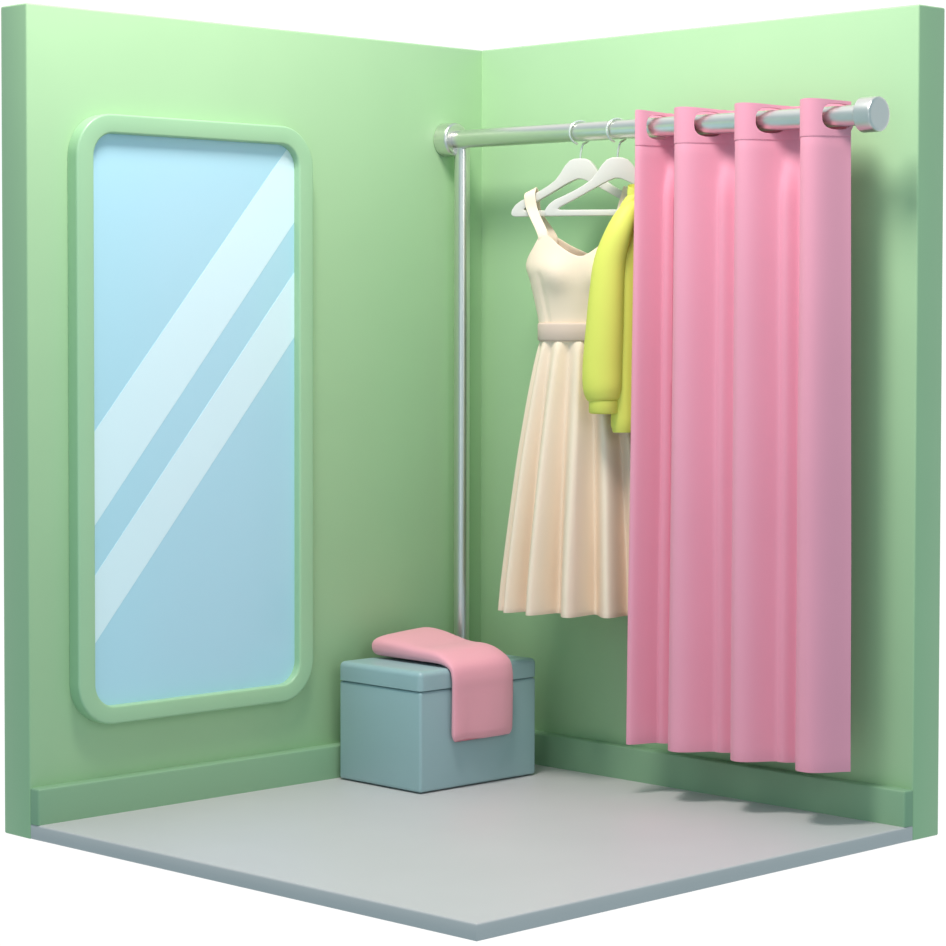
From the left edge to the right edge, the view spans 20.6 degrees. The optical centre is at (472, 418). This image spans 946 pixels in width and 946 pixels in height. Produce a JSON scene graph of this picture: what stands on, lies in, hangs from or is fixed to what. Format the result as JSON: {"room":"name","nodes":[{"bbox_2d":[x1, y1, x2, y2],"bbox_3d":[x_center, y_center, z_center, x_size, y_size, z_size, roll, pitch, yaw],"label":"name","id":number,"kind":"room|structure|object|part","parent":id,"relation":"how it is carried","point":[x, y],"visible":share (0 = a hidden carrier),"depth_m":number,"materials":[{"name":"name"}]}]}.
{"room":"fitting room","nodes":[
{"label":"fitting room","id":0,"kind":"room"},
{"bbox_2d":[1,3,481,838],"bbox_3d":[-0.664,-0.011,8.703,2.070,2.553,0.138,-2,3,-44],"label":"wall","id":1,"kind":"structure","parent":0,"point":[368,113],"depth_m":8.74,"materials":[{"name":"green paint"}]},
{"bbox_2d":[31,742,340,825],"bbox_3d":[-0.650,1.166,8.636,1.933,0.111,0.041,-2,3,-44],"label":"baseboard","id":2,"kind":"structure","parent":1,"relation":"attached to","point":[69,801],"depth_m":8.33,"materials":[{"name":"green paint"}]},
{"bbox_2d":[68,114,312,723],"bbox_3d":[-0.890,-0.003,8.351,0.956,1.900,0.050,-2,3,-44],"label":"wall mirror","id":3,"kind":"object","parent":1,"relation":"attached to","point":[190,242],"visible":1,"depth_m":8.33,"materials":[{"name":"mirror"}]},
{"bbox_2d":[31,764,912,940],"bbox_3d":[-0.002,1.270,7.974,1.933,0.047,1.899,-2,3,-44],"label":"floor","id":4,"kind":"structure","parent":0,"point":[549,845],"depth_m":7.71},
{"bbox_2d":[340,655,534,792],"bbox_3d":[-0.118,1.016,8.809,0.545,0.401,0.406,-2,3,-44],"label":"storage box","id":5,"kind":"object","parent":4,"relation":"on","point":[396,713],"visible":0.78,"depth_m":8.62,"materials":[{"name":"blue plastic"}]},
{"bbox_3d":[-0.118,0.847,8.803,0.545,0.064,0.406,-2,3,-44],"label":"lid","id":6,"kind":"part","parent":5,"relation":"part of","materials":[{"name":"blue plastic"}]},
{"bbox_2d":[372,627,512,741],"bbox_3d":[-0.103,0.892,8.777,0.274,0.330,0.429,-2,3,-44],"label":"towel","id":7,"kind":"object","parent":5,"relation":"on","point":[481,673],"visible":1,"depth_m":8.65,"materials":[{"name":"fabric"}]},
{"bbox_2d":[434,96,889,639],"bbox_3d":[0.558,0.110,8.487,0.116,2.237,1.882,-2,3,-44],"label":"rail","id":8,"kind":"object","parent":4,"relation":"on","point":[871,113],"visible":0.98,"depth_m":9.07,"materials":[{"name":"metal"}]},
{"bbox_3d":[-0.040,0.122,9.129,0.055,2.165,0.055,-2,3,-44],"label":"upright post","id":9,"kind":"part","parent":8,"relation":"part of","materials":[{"name":"metal"}]},
{"bbox_2d":[511,120,621,216],"bbox_3d":[0.357,-0.833,8.661,0.480,0.318,0.060,1,2,16],"label":"clothes hanger","id":10,"kind":"object","parent":8,"relation":"hanging from","point":[579,168],"visible":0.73,"depth_m":8.66,"materials":[{"name":"white plastic"}]},
{"bbox_2d":[498,186,630,617],"bbox_3d":[0.341,-0.060,8.639,0.545,1.422,0.277,1,2,24],"label":"dress","id":11,"kind":"object","parent":10,"relation":"hanging from","point":[566,551],"visible":0.68,"depth_m":8.60,"materials":[{"name":"beige fabric"}]},
{"bbox_2d":[545,118,634,215],"bbox_3d":[0.474,-0.826,8.541,0.480,0.321,0.049,0,2,6],"label":"clothes hanger","id":12,"kind":"object","parent":8,"relation":"hanging from","point":[615,167],"visible":0.69,"depth_m":8.54,"materials":[{"name":"white plastic"}]},
{"bbox_2d":[582,184,634,432],"bbox_3d":[0.531,-0.361,8.496,0.356,0.813,0.136,0,2,-15],"label":"sweater","id":13,"kind":"object","parent":12,"relation":"hanging from","point":[607,353],"visible":0.53,"depth_m":8.42,"materials":[{"name":"fabric"}]},
{"bbox_2d":[626,98,852,772],"bbox_3d":[0.832,0.042,8.193,0.147,2.058,0.845,-2,3,-44],"label":"curtain","id":14,"kind":"object","parent":8,"relation":"hanging from","point":[739,637],"visible":0.98,"depth_m":8.12,"materials":[{"name":"pink fabric"}]},
{"bbox_2d":[481,4,944,840],"bbox_3d":[0.738,-0.007,8.652,0.134,2.553,1.892,-2,3,-44],"label":"wall","id":15,"kind":"structure","parent":0,"point":[893,54],"depth_m":8.11,"materials":[{"name":"green paint"}]},
{"bbox_2d":[535,730,912,826],"bbox_3d":[0.687,1.169,8.619,0.041,0.111,1.850,-2,3,-44],"label":"baseboard","id":16,"kind":"structure","parent":15,"relation":"attached to","point":[865,801],"depth_m":8.44,"materials":[{"name":"green paint"}]}
]}

